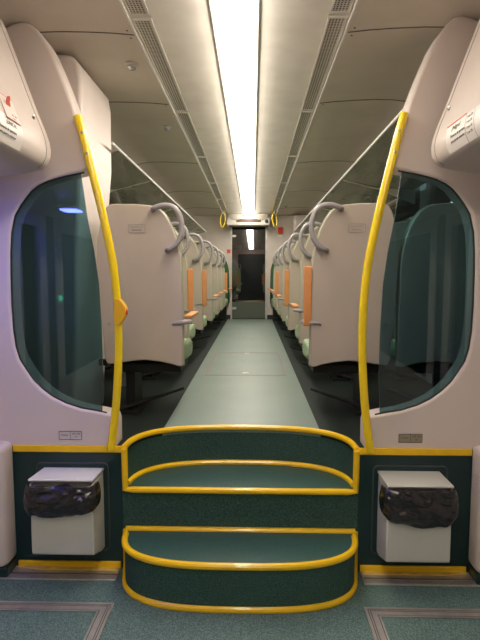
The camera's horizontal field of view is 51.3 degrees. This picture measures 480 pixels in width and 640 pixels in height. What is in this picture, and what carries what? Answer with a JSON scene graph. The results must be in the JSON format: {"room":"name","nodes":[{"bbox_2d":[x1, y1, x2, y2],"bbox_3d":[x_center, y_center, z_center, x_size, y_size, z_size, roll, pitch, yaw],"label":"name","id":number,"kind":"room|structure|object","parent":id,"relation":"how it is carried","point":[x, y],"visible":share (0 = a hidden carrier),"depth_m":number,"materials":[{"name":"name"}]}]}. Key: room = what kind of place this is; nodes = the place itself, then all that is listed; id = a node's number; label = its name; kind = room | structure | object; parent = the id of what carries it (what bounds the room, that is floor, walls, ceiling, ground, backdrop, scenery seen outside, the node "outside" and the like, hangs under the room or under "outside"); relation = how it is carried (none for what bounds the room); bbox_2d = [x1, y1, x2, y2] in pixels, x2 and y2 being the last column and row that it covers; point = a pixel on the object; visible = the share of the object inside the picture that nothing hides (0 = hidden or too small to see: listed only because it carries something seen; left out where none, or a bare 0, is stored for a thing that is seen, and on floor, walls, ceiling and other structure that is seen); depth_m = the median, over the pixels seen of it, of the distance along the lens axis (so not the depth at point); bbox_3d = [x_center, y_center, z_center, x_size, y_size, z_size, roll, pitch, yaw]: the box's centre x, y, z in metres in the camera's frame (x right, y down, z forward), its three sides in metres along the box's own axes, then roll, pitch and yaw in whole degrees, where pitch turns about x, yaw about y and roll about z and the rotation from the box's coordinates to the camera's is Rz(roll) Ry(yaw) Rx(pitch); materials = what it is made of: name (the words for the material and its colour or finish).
{"room":"transit interior","nodes":[
{"label":"transit interior","id":0,"kind":"room"},
{"bbox_2d":[0,0,222,216],"bbox_3d":[-1.018,-1.427,4.043,1.047,0.445,12.650,0,5,1],"label":"ceiling","id":1,"kind":"structure","parent":0,"point":[137,129],"depth_m":3.24,"materials":[{"name":"white plastic"}]},
{"bbox_2d":[40,31,133,35],"bbox_3d":[-1.041,-1.302,2.584,1.018,0.365,0.006,0,5,1],"label":"trim","id":2,"kind":"structure","parent":1,"relation":"attached to","point":[47,31],"depth_m":2.56,"materials":[{"name":"grey"}]},
{"bbox_2d":[126,61,137,70],"bbox_3d":[-0.633,-1.483,2.929,0.072,0.037,0.072,0,5,1],"label":"smoke detector","id":3,"kind":"object","parent":1,"relation":"attached to","point":[131,65],"visible":1,"depth_m":2.91,"materials":[{"name":"plastic"}]},
{"bbox_2d":[125,102,167,104],"bbox_3d":[-1.014,-1.393,3.619,1.018,0.365,0.006,0,5,1],"label":"trim","id":4,"kind":"structure","parent":1,"relation":"attached to","point":[125,102],"depth_m":3.59,"materials":[{"name":"grey"}]},
{"bbox_2d":[163,125,171,130],"bbox_3d":[-0.604,-1.591,4.154,0.072,0.037,0.072,0,5,1],"label":"smoke detector","id":5,"kind":"object","parent":1,"relation":"attached to","point":[166,127],"visible":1,"depth_m":4.13,"materials":[{"name":"plastic"}]},
{"bbox_2d":[122,0,354,215],"bbox_3d":[0.040,-1.602,4.000,1.070,0.030,12.650,0,5,1],"label":"ceiling","id":6,"kind":"structure","parent":0,"point":[290,31],"depth_m":3.08,"materials":[{"name":"white plastic"}]},
{"bbox_2d":[123,0,149,14],"bbox_3d":[-0.493,-1.374,1.594,0.094,0.010,1.530,0,5,1],"label":"ceiling vent","id":7,"kind":"object","parent":6,"relation":"in","point":[134,7],"visible":1,"depth_m":2.29,"materials":[{"name":"beige"}]},
{"bbox_2d":[132,17,187,110],"bbox_3d":[-0.454,-1.503,3.063,0.094,0.010,1.340,0,5,1],"label":"ceiling vent","id":8,"kind":"object","parent":6,"relation":"in","point":[145,27],"visible":1,"depth_m":2.83,"materials":[{"name":"beige metal"}]},
{"bbox_2d":[117,0,223,215],"bbox_3d":[-0.491,-1.586,4.005,0.017,0.022,12.630,0,5,1],"label":"trim","id":9,"kind":"structure","parent":6,"relation":"attached to","point":[120,2],"depth_m":3.07,"materials":[{"name":"beige"}]},
{"bbox_2d":[176,112,205,156],"bbox_3d":[-0.418,-1.626,4.457,0.094,0.010,1.380,0,5,1],"label":"ceiling vent","id":10,"kind":"object","parent":6,"relation":"in","point":[185,120],"visible":1,"depth_m":4.29,"materials":[{"name":"beige metal"}]},
{"bbox_2d":[197,157,215,182],"bbox_3d":[-0.381,-1.752,5.891,0.094,0.010,1.420,0,5,1],"label":"ceiling vent","id":11,"kind":"object","parent":6,"relation":"in","point":[203,161],"visible":0.94,"depth_m":5.78,"materials":[{"name":"beige metal"}]},
{"bbox_2d":[209,183,221,198],"bbox_3d":[-0.344,-1.877,7.305,0.094,0.010,1.340,0,5,1],"label":"ceiling vent","id":12,"kind":"object","parent":6,"relation":"in","point":[214,186],"visible":0.93,"depth_m":7.20,"materials":[{"name":"beige metal"}]},
{"bbox_2d":[217,199,226,209],"bbox_3d":[-0.308,-1.998,8.689,0.094,0.010,1.360,0,5,1],"label":"ceiling vent","id":13,"kind":"object","parent":6,"relation":"in","point":[220,201],"visible":0.99,"depth_m":8.59,"materials":[{"name":"beige metal"}]},
{"bbox_2d":[220,212,225,226],"bbox_3d":[-0.333,-1.933,9.630,0.124,0.296,0.039,-1,5,-15],"label":"loop","id":14,"kind":"object","parent":6,"relation":"hanging from","point":[222,212],"visible":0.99,"depth_m":9.62,"materials":[{"name":"yellow plastic"}]},
{"bbox_2d":[209,0,258,215],"bbox_3d":[0.067,-1.716,5.797,0.224,0.056,8.090,0,5,1],"label":"ceiling light","id":15,"kind":"object","parent":6,"relation":"attached to","point":[235,20],"visible":1,"depth_m":2.95,"materials":[{"name":"beige plastic"}]},
{"bbox_2d":[227,214,269,226],"bbox_3d":[0.168,-2.014,10.046,0.860,0.272,0.270,0,5,1],"label":"display sign","id":16,"kind":"object","parent":6,"relation":"attached to","point":[233,220],"visible":0.97,"depth_m":9.94,"materials":[{"name":"beige plastic"}]},
{"bbox_2d":[272,212,277,226],"bbox_3d":[0.667,-1.931,9.604,0.124,0.296,0.039,-1,5,-14],"label":"loop","id":17,"kind":"object","parent":6,"relation":"hanging from","point":[273,212],"visible":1,"depth_m":9.60,"materials":[{"name":"yellow plastic"}]},
{"bbox_2d":[272,199,280,209],"bbox_3d":[0.632,-1.996,8.665,0.094,0.010,1.360,0,5,1],"label":"ceiling vent","id":18,"kind":"object","parent":6,"relation":"in","point":[277,201],"visible":1,"depth_m":8.61,"materials":[{"name":"beige metal"}]},
{"bbox_2d":[276,183,286,198],"bbox_3d":[0.596,-1.875,7.281,0.094,0.010,1.340,0,5,1],"label":"ceiling vent","id":19,"kind":"object","parent":6,"relation":"in","point":[282,186],"visible":1,"depth_m":7.20,"materials":[{"name":"beige"}]},
{"bbox_2d":[280,156,296,182],"bbox_3d":[0.559,-1.750,5.867,0.094,0.010,1.420,0,5,1],"label":"ceiling vent","id":20,"kind":"object","parent":6,"relation":"in","point":[290,162],"visible":0.97,"depth_m":5.73,"materials":[{"name":"beige"}]},
{"bbox_2d":[288,111,313,155],"bbox_3d":[0.522,-1.624,4.433,0.094,0.010,1.380,0,5,1],"label":"ceiling vent","id":21,"kind":"object","parent":6,"relation":"in","point":[304,119],"visible":1,"depth_m":4.26,"materials":[{"name":"beige metal"}]},
{"bbox_2d":[276,0,359,214],"bbox_3d":[0.571,-1.584,3.978,0.017,0.022,12.630,0,5,1],"label":"trim","id":22,"kind":"structure","parent":6,"relation":"attached to","point":[356,3],"depth_m":3.06,"materials":[{"name":"beige"}]},
{"bbox_2d":[301,15,348,109],"bbox_3d":[0.485,-1.501,3.039,0.094,0.010,1.340,0,5,1],"label":"ceiling vent","id":23,"kind":"object","parent":6,"relation":"in","point":[335,25],"visible":1,"depth_m":2.82,"materials":[{"name":"beige metal"}]},
{"bbox_2d":[330,0,354,12],"bbox_3d":[0.447,-1.372,1.570,0.094,0.010,1.530,0,5,1],"label":"ceiling vent","id":24,"kind":"object","parent":6,"relation":"in","point":[338,6],"visible":1,"depth_m":2.29,"materials":[{"name":"beige"}]},
{"bbox_2d":[333,0,351,10],"bbox_3d":[0.447,-1.373,1.570,0.076,0.007,1.506,0,5,1],"label":"grille","id":25,"kind":"object","parent":24,"relation":"attached to","point":[338,5],"depth_m":2.28,"materials":[{"name":"grey metal"}]},
{"bbox_2d":[0,16,479,572],"bbox_3d":[0.001,-0.072,2.610,3.000,2.806,0.130,0,5,1],"label":"wall","id":26,"kind":"structure","parent":0,"point":[29,415],"depth_m":2.57,"materials":[{"name":"white plastic"}]},
{"bbox_2d":[0,556,16,576],"bbox_3d":[-1.322,1.303,2.647,0.240,0.060,0.125,0,5,1],"label":"baseboard","id":27,"kind":"structure","parent":26,"relation":"attached to","point":[7,569],"depth_m":2.60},
{"bbox_2d":[10,172,106,412],"bbox_3d":[-0.949,-0.127,2.584,0.499,1.260,0.016,0,5,1],"label":"glass screen","id":28,"kind":"object","parent":26,"relation":"attached to","point":[55,291],"visible":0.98,"depth_m":2.58,"materials":[{"name":"teal"}]},
{"bbox_2d":[0,566,120,580],"bbox_3d":[-0.985,1.329,2.627,0.695,0.012,0.107,0,5,1],"label":"sill","id":29,"kind":"structure","parent":26,"relation":"attached to","point":[19,572],"depth_m":2.61,"materials":[{"name":"metal"}]},
{"bbox_2d":[28,467,104,554],"bbox_3d":[-0.879,0.998,2.564,0.318,0.451,0.194,0,5,1],"label":"waste bin","id":30,"kind":"object","parent":26,"relation":"attached to","point":[84,534],"visible":0.71,"depth_m":2.48,"materials":[{"name":"white plastic"}]},
{"bbox_2d":[23,481,100,517],"bbox_3d":[-0.884,0.887,2.459,0.377,0.161,0.105,0,5,1],"label":"bag","id":31,"kind":"object","parent":30,"relation":"in","point":[64,500],"visible":1,"depth_m":2.43,"materials":[{"name":"black plastic"}]},
{"bbox_2d":[13,445,120,452],"bbox_3d":[-0.908,0.676,2.628,0.575,0.036,0.012,0,5,1],"label":"strip","id":32,"kind":"object","parent":26,"relation":"attached to","point":[16,448],"visible":1,"depth_m":2.62,"materials":[{"name":"paint"}]},
{"bbox_2d":[18,560,120,567],"bbox_3d":[-0.913,1.310,2.684,0.555,0.038,0.012,0,5,1],"label":"strip","id":33,"kind":"object","parent":26,"relation":"attached to","point":[74,563],"visible":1,"depth_m":2.68,"materials":[{"name":"paint"}]},
{"bbox_2d":[59,431,81,439],"bbox_3d":[-0.891,0.606,2.626,0.123,0.047,0.003,0,5,1],"label":"data plate","id":34,"kind":"object","parent":26,"relation":"attached to","point":[63,435],"visible":1,"depth_m":2.62,"materials":[{"name":"grey metal"}]},
{"bbox_2d":[36,462,110,550],"bbox_3d":[-0.886,0.992,2.660,0.388,0.485,0.009,0,5,1],"label":"rim","id":35,"kind":"object","parent":26,"relation":"attached to","point":[39,462],"visible":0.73,"depth_m":2.64,"materials":[{"name":"grey plastic"}]},
{"bbox_2d":[73,114,127,450],"bbox_3d":[-0.694,-0.166,2.531,0.250,1.694,0.054,0,5,1],"label":"pole","id":36,"kind":"object","parent":26,"relation":"attached to","point":[120,308],"visible":1,"depth_m":2.51,"materials":[{"name":"yellow metal"}]},
{"bbox_2d":[358,111,408,452],"bbox_3d":[0.706,-0.163,2.494,0.220,1.694,0.046,0,5,1],"label":"pole","id":37,"kind":"object","parent":26,"relation":"attached to","point":[363,306],"visible":1,"depth_m":2.48,"materials":[{"name":"yellow metal"}]},
{"bbox_2d":[371,465,447,554],"bbox_3d":[0.884,0.996,2.614,0.388,0.485,0.009,0,5,1],"label":"rim","id":38,"kind":"object","parent":26,"relation":"attached to","point":[376,465],"visible":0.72,"depth_m":2.60,"materials":[{"name":"grey plastic"}]},
{"bbox_2d":[398,434,422,442],"bbox_3d":[0.880,0.610,2.580,0.123,0.047,0.003,0,5,1],"label":"data plate","id":39,"kind":"object","parent":26,"relation":"attached to","point":[403,438],"visible":1,"depth_m":2.58,"materials":[{"name":"brown"}]},
{"bbox_2d":[360,565,465,571],"bbox_3d":[0.911,1.314,2.636,0.555,0.038,0.012,0,5,1],"label":"strip","id":40,"kind":"object","parent":26,"relation":"attached to","point":[403,568],"visible":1,"depth_m":2.63,"materials":[{"name":"paint"}]},
{"bbox_2d":[377,471,453,562],"bbox_3d":[0.872,1.009,2.519,0.318,0.439,0.194,0,5,1],"label":"waste bin","id":41,"kind":"object","parent":26,"relation":"attached to","point":[395,542],"visible":0.69,"depth_m":2.44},
{"bbox_2d":[379,485,458,528],"bbox_3d":[0.872,0.908,2.415,0.376,0.194,0.104,0,5,1],"label":"bag","id":42,"kind":"object","parent":41,"relation":"in","point":[429,508],"visible":1,"depth_m":2.38,"materials":[{"name":"black plastic"}]},
{"bbox_2d":[360,448,471,455],"bbox_3d":[0.906,0.680,2.581,0.575,0.036,0.012,0,5,1],"label":"strip","id":43,"kind":"object","parent":26,"relation":"attached to","point":[377,451],"visible":1,"depth_m":2.58,"materials":[{"name":"paint"}]},
{"bbox_2d":[360,571,479,586],"bbox_3d":[0.980,1.333,2.576,0.695,0.012,0.107,0,5,1],"label":"sill","id":44,"kind":"structure","parent":26,"relation":"attached to","point":[393,578],"depth_m":2.57,"materials":[{"name":"metal"}]},
{"bbox_2d":[375,170,474,414],"bbox_3d":[0.948,-0.123,2.535,0.499,1.260,0.016,0,5,1],"label":"glass screen","id":45,"kind":"object","parent":26,"relation":"attached to","point":[427,307],"visible":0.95,"depth_m":2.53,"materials":[{"name":"teal"}]},
{"bbox_2d":[467,562,479,584],"bbox_3d":[1.317,1.309,2.579,0.240,0.060,0.125,0,5,1],"label":"baseboard","id":46,"kind":"structure","parent":26,"relation":"attached to","point":[474,574],"depth_m":2.56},
{"bbox_2d":[0,568,479,639],"bbox_3d":[-0.063,1.559,0.309,2.900,0.040,4.740,0,5,1],"label":"floor","id":47,"kind":"structure","parent":0,"point":[128,619],"depth_m":2.31,"materials":[{"name":"teal carpet"}]},
{"bbox_2d":[0,601,113,639],"bbox_3d":[-1.014,1.435,1.455,0.778,0.006,1.893,0,5,1],"label":"entrance mat","id":48,"kind":"object","parent":47,"relation":"on","point":[19,620],"visible":1,"depth_m":2.27,"materials":[{"name":"teal carpet"}]},
{"bbox_2d":[121,425,359,613],"bbox_3d":[0.000,0.992,2.670,1.277,0.682,0.776,0,5,1],"label":"entrance steps","id":49,"kind":"structure","parent":47,"relation":"on","point":[214,522],"depth_m":2.62,"materials":[{"name":"carpet"}]},
{"bbox_2d":[364,607,479,639],"bbox_3d":[0.947,1.439,1.404,0.778,0.006,1.893,0,5,1],"label":"entrance mat","id":50,"kind":"object","parent":47,"relation":"on","point":[385,623],"visible":1,"depth_m":2.25,"materials":[{"name":"teal carpet"}]},
{"bbox_2d":[12,319,472,451],"bbox_3d":[0.102,0.342,6.550,3.240,0.030,7.910,0,5,1],"label":"floor","id":51,"kind":"structure","parent":0,"point":[208,399],"depth_m":3.81,"materials":[{"name":"grey rubber"}]},
{"bbox_2d":[57,55,110,401],"bbox_3d":[-1.179,-0.443,3.165,0.610,2.128,0.600,0,5,1],"label":"tall cabinet","id":52,"kind":"object","parent":51,"relation":"on","point":[94,107],"visible":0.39,"depth_m":3.06,"materials":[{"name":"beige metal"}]},
{"bbox_2d":[97,203,197,413],"bbox_3d":[-0.593,-0.069,3.375,0.595,1.346,0.608,0,5,1],"label":"seat","id":53,"kind":"object","parent":51,"relation":"on","point":[149,263],"visible":0.98,"depth_m":3.12,"materials":[{"name":"white plastic"}]},
{"bbox_2d":[121,372,125,385],"bbox_3d":[-0.829,0.401,3.657,0.110,0.160,0.070,0,5,1],"label":"wall heater","id":54,"kind":"object","parent":53,"relation":"attached to","point":[123,383],"visible":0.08,"depth_m":3.62,"materials":[{"name":"black metal"}]},
{"bbox_2d":[128,224,144,232],"bbox_3d":[-0.636,-0.563,3.078,0.106,0.052,0.004,0,5,1],"label":"plate","id":55,"kind":"object","parent":53,"relation":"attached to","point":[132,228],"visible":1,"depth_m":3.08,"materials":[{"name":"beige plastic"}]},
{"bbox_2d":[184,338,192,358],"bbox_3d":[-0.602,0.208,3.478,0.496,0.125,0.453,0,5,1],"label":"cushion","id":56,"kind":"object","parent":53,"relation":"on","point":[188,342],"depth_m":3.49,"materials":[{"name":"green fabric"}]},
{"bbox_2d":[142,222,195,379],"bbox_3d":[-0.668,-0.163,4.443,0.595,1.346,0.608,0,5,1],"label":"seat","id":57,"kind":"object","parent":51,"relation":"on","point":[189,329],"visible":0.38,"depth_m":4.18,"materials":[{"name":"white plastic"}]},
{"bbox_2d":[190,324,194,338],"bbox_3d":[-0.677,0.114,4.546,0.496,0.125,0.453,0,5,1],"label":"cushion","id":58,"kind":"object","parent":57,"relation":"on","point":[192,328],"depth_m":4.52,"materials":[{"name":"green fabric"}]},
{"bbox_2d":[182,233,207,349],"bbox_3d":[-0.628,-0.255,5.489,0.595,1.346,0.608,0,5,1],"label":"seat","id":59,"kind":"object","parent":51,"relation":"on","point":[199,321],"visible":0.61,"depth_m":5.21,"materials":[{"name":"white plastic"}]},
{"bbox_2d":[203,315,206,326],"bbox_3d":[-0.636,0.022,5.591,0.496,0.125,0.453,0,5,1],"label":"cushion","id":60,"kind":"object","parent":59,"relation":"on","point":[204,317],"depth_m":5.62,"materials":[{"name":"green fabric"}]},
{"bbox_2d":[192,240,218,342],"bbox_3d":[-0.584,-0.347,6.534,0.595,1.346,0.608,0,5,1],"label":"seat","id":61,"kind":"object","parent":51,"relation":"on","point":[208,311],"visible":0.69,"depth_m":6.27,"materials":[{"name":"beige plastic"}]},
{"bbox_2d":[195,245,222,335],"bbox_3d":[-0.556,-0.439,7.580,0.595,1.346,0.608,0,5,1],"label":"seat","id":62,"kind":"object","parent":51,"relation":"on","point":[216,306],"visible":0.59,"depth_m":7.31,"materials":[{"name":"beige plastic"}]},
{"bbox_2d":[204,249,226,328],"bbox_3d":[-0.531,-0.525,8.555,0.595,1.346,0.608,0,5,1],"label":"seat","id":63,"kind":"object","parent":51,"relation":"on","point":[220,286],"visible":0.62,"depth_m":8.29,"materials":[{"name":"beige plastic"}]},
{"bbox_2d":[213,252,227,320],"bbox_3d":[-0.510,-0.595,9.352,0.595,1.346,0.608,0,5,1],"label":"seat","id":64,"kind":"object","parent":51,"relation":"on","point":[224,275],"visible":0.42,"depth_m":9.08,"materials":[{"name":"beige plastic"}]},
{"bbox_2d":[213,255,231,320],"bbox_3d":[-0.459,-0.663,10.155,0.596,1.341,0.542,0,5,1],"label":"seat","id":65,"kind":"object","parent":51,"relation":"on","point":[223,313],"visible":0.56,"depth_m":10.23,"materials":[{"name":"green fabric"}]},
{"bbox_2d":[205,352,285,375],"bbox_3d":[0.067,0.443,5.209,0.740,0.004,1.360,0,5,1],"label":"floor hatch","id":66,"kind":"object","parent":51,"relation":"on","point":[224,363],"visible":1,"depth_m":5.04,"materials":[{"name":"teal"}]},
{"bbox_2d":[267,256,281,320],"bbox_3d":[0.853,-0.660,10.121,0.596,1.341,0.542,0,5,1],"label":"seat","id":67,"kind":"object","parent":51,"relation":"on","point":[275,314],"visible":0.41,"depth_m":10.21,"materials":[{"name":"green fabric"}]},
{"bbox_2d":[270,251,281,319],"bbox_3d":[0.855,-0.592,9.317,0.595,1.346,0.608,0,5,1],"label":"seat","id":68,"kind":"object","parent":51,"relation":"on","point":[274,263],"visible":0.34,"depth_m":9.07,"materials":[{"name":"beige plastic"}]},
{"bbox_2d":[271,249,284,323],"bbox_3d":[0.835,-0.522,8.520,0.595,1.346,0.608,0,5,1],"label":"seat","id":69,"kind":"object","parent":51,"relation":"on","point":[280,256],"visible":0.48,"depth_m":8.27,"materials":[{"name":"beige plastic"}]},
{"bbox_2d":[274,245,287,329],"bbox_3d":[0.809,-0.436,7.544,0.595,1.346,0.608,0,5,1],"label":"seat","id":70,"kind":"object","parent":51,"relation":"on","point":[278,275],"visible":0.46,"depth_m":7.28,"materials":[{"name":"beige plastic"}]},
{"bbox_2d":[277,240,297,339],"bbox_3d":[0.782,-0.344,6.498,0.595,1.346,0.608,0,5,1],"label":"seat","id":71,"kind":"object","parent":51,"relation":"on","point":[284,312],"visible":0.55,"depth_m":6.25,"materials":[{"name":"beige plastic"}]},
{"bbox_2d":[283,233,309,350],"bbox_3d":[0.754,-0.252,5.453,0.595,1.346,0.608,0,5,1],"label":"seat","id":72,"kind":"object","parent":51,"relation":"on","point":[292,276],"visible":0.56,"depth_m":5.19,"materials":[{"name":"beige plastic"}]},
{"bbox_2d":[290,221,352,380],"bbox_3d":[0.749,-0.160,4.407,0.595,1.346,0.608,0,5,1],"label":"seat","id":73,"kind":"object","parent":51,"relation":"on","point":[301,332],"visible":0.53,"depth_m":4.16,"materials":[{"name":"beige plastic"}]},
{"bbox_2d":[295,324,298,338],"bbox_3d":[0.762,0.118,4.509,0.496,0.125,0.453,0,5,1],"label":"cushion","id":74,"kind":"object","parent":73,"relation":"on","point":[297,326],"depth_m":4.55,"materials":[{"name":"green fabric"}]},
{"bbox_2d":[301,202,393,415],"bbox_3d":[0.686,-0.066,3.342,0.595,1.346,0.608,0,5,1],"label":"seat","id":75,"kind":"object","parent":51,"relation":"on","point":[333,279],"visible":0.85,"depth_m":3.08,"materials":[{"name":"beige plastic"}]},
{"bbox_2d":[302,339,308,358],"bbox_3d":[0.699,0.211,3.444,0.496,0.125,0.453,0,5,1],"label":"cushion","id":76,"kind":"object","parent":75,"relation":"on","point":[305,347],"depth_m":3.44,"materials":[{"name":"green fabric"}]},
{"bbox_2d":[348,224,365,231],"bbox_3d":[0.711,-0.560,3.043,0.106,0.052,0.004,0,5,1],"label":"plate","id":77,"kind":"object","parent":75,"relation":"attached to","point":[351,227],"visible":1,"depth_m":3.04,"materials":[{"name":"beige plastic"}]},
{"bbox_2d":[190,215,297,318],"bbox_3d":[0.206,-1.109,10.431,3.240,2.180,0.080,0,5,1],"label":"wall","id":78,"kind":"structure","parent":0,"point":[218,236],"depth_m":10.34,"materials":[{"name":"white plastic"}]},
{"bbox_2d":[231,227,266,318],"bbox_3d":[0.185,-0.977,10.418,0.760,1.920,0.060,0,5,1],"label":"door","id":79,"kind":"structure","parent":78,"relation":"in","point":[248,244],"depth_m":10.43,"materials":[{"name":"glass"}]},
{"bbox_2d":[278,227,282,233],"bbox_3d":[0.829,-1.839,10.285,0.100,0.140,0.050,0,5,1],"label":"alarm box","id":80,"kind":"object","parent":78,"relation":"attached to","point":[280,229],"visible":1,"depth_m":10.26,"materials":[{"name":"red plastic"}]},
{"bbox_2d":[293,215,306,238],"bbox_3d":[1.377,-1.853,9.998,0.600,0.420,0.572,0,5,1],"label":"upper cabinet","id":81,"kind":"object","parent":78,"relation":"attached to","point":[297,219],"visible":0.27,"depth_m":9.72,"materials":[{"name":"grey plastic"}]},
{"bbox_2d":[277,0,479,215],"bbox_3d":[1.098,-1.423,3.989,1.047,0.445,12.650,0,5,1],"label":"ceiling","id":82,"kind":"structure","parent":0,"point":[372,64],"depth_m":3.26,"materials":[{"name":"white plastic"}]},
{"bbox_2d":[293,109,402,233],"bbox_3d":[1.264,-1.293,6.150,0.663,0.228,7.160,0,5,1],"label":"luggage rack","id":83,"kind":"object","parent":82,"relation":"attached to","point":[362,182],"visible":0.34,"depth_m":4.33,"materials":[{"name":"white glass"}]},
{"bbox_2d":[320,99,405,103],"bbox_3d":[1.073,-1.388,3.565,1.018,0.365,0.006,0,5,1],"label":"trim","id":84,"kind":"structure","parent":82,"relation":"attached to","point":[367,99],"depth_m":3.55,"materials":[{"name":"grey"}]},
{"bbox_2d":[348,26,443,32],"bbox_3d":[1.046,-1.297,2.530,1.018,0.365,0.006,0,5,1],"label":"trim","id":85,"kind":"structure","parent":82,"relation":"attached to","point":[422,26],"depth_m":2.52,"materials":[{"name":"grey"}]},
{"bbox_3d":[1.693,-0.571,6.493,0.060,1.800,7.780,0,5,1],"label":"wall","id":86,"kind":"structure","parent":0,"visible":0},
{"bbox_2d":[388,201,396,217],"bbox_3d":[1.673,-0.778,5.311,0.010,0.980,1.600,0,5,1],"label":"window","id":87,"kind":"structure","parent":86,"relation":"in","point":[392,206],"depth_m":5.48,"materials":[{"name":"clear glass"}]},
{"bbox_3d":[-1.502,0.211,0.228,0.080,2.660,4.740,0,5,1],"label":"wall","id":88,"kind":"structure","parent":0,"visible":0},
{"bbox_2d":[0,441,15,566],"bbox_3d":[-1.322,0.957,2.614,0.250,0.635,0.150,0,5,1],"label":"trim","id":89,"kind":"structure","parent":88,"relation":"attached to","point":[7,505],"depth_m":2.58,"materials":[{"name":"white plastic"}]},
{"bbox_2d":[0,19,50,175],"bbox_3d":[-1.205,-0.826,0.225,0.529,0.745,4.330,0,5,1],"label":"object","id":90,"kind":"object","parent":88,"relation":"attached to","point":[24,142],"visible":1,"depth_m":2.15,"materials":[{"name":"beige plastic"}]},
{"bbox_3d":[1.377,0.217,0.154,0.080,2.660,4.740,0,5,1],"label":"wall","id":91,"kind":"structure","parent":0,"visible":0},
{"bbox_2d":[431,19,479,172],"bbox_3d":[1.085,-0.820,0.166,0.530,0.745,4.330,0,5,1],"label":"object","id":92,"kind":"object","parent":91,"relation":"attached to","point":[455,146],"visible":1,"depth_m":2.09,"materials":[{"name":"beige plastic"}]},
{"bbox_2d":[468,445,479,572],"bbox_3d":[1.317,0.963,2.546,0.250,0.635,0.150,0,5,1],"label":"trim","id":93,"kind":"structure","parent":91,"relation":"attached to","point":[474,532],"depth_m":2.53,"materials":[{"name":"white plastic"}]},
{"bbox_3d":[-1.486,-0.579,6.575,0.060,1.800,7.780,0,5,1],"label":"wall","id":94,"kind":"structure","parent":0,"visible":0},
{"bbox_2d":[109,142,205,233],"bbox_3d":[-1.064,-1.325,6.514,0.663,0.228,6.550,0,5,1],"label":"luggage rack","id":95,"kind":"object","parent":94,"relation":"attached to","point":[130,184],"visible":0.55,"depth_m":4.78,"materials":[{"name":"white glass"}]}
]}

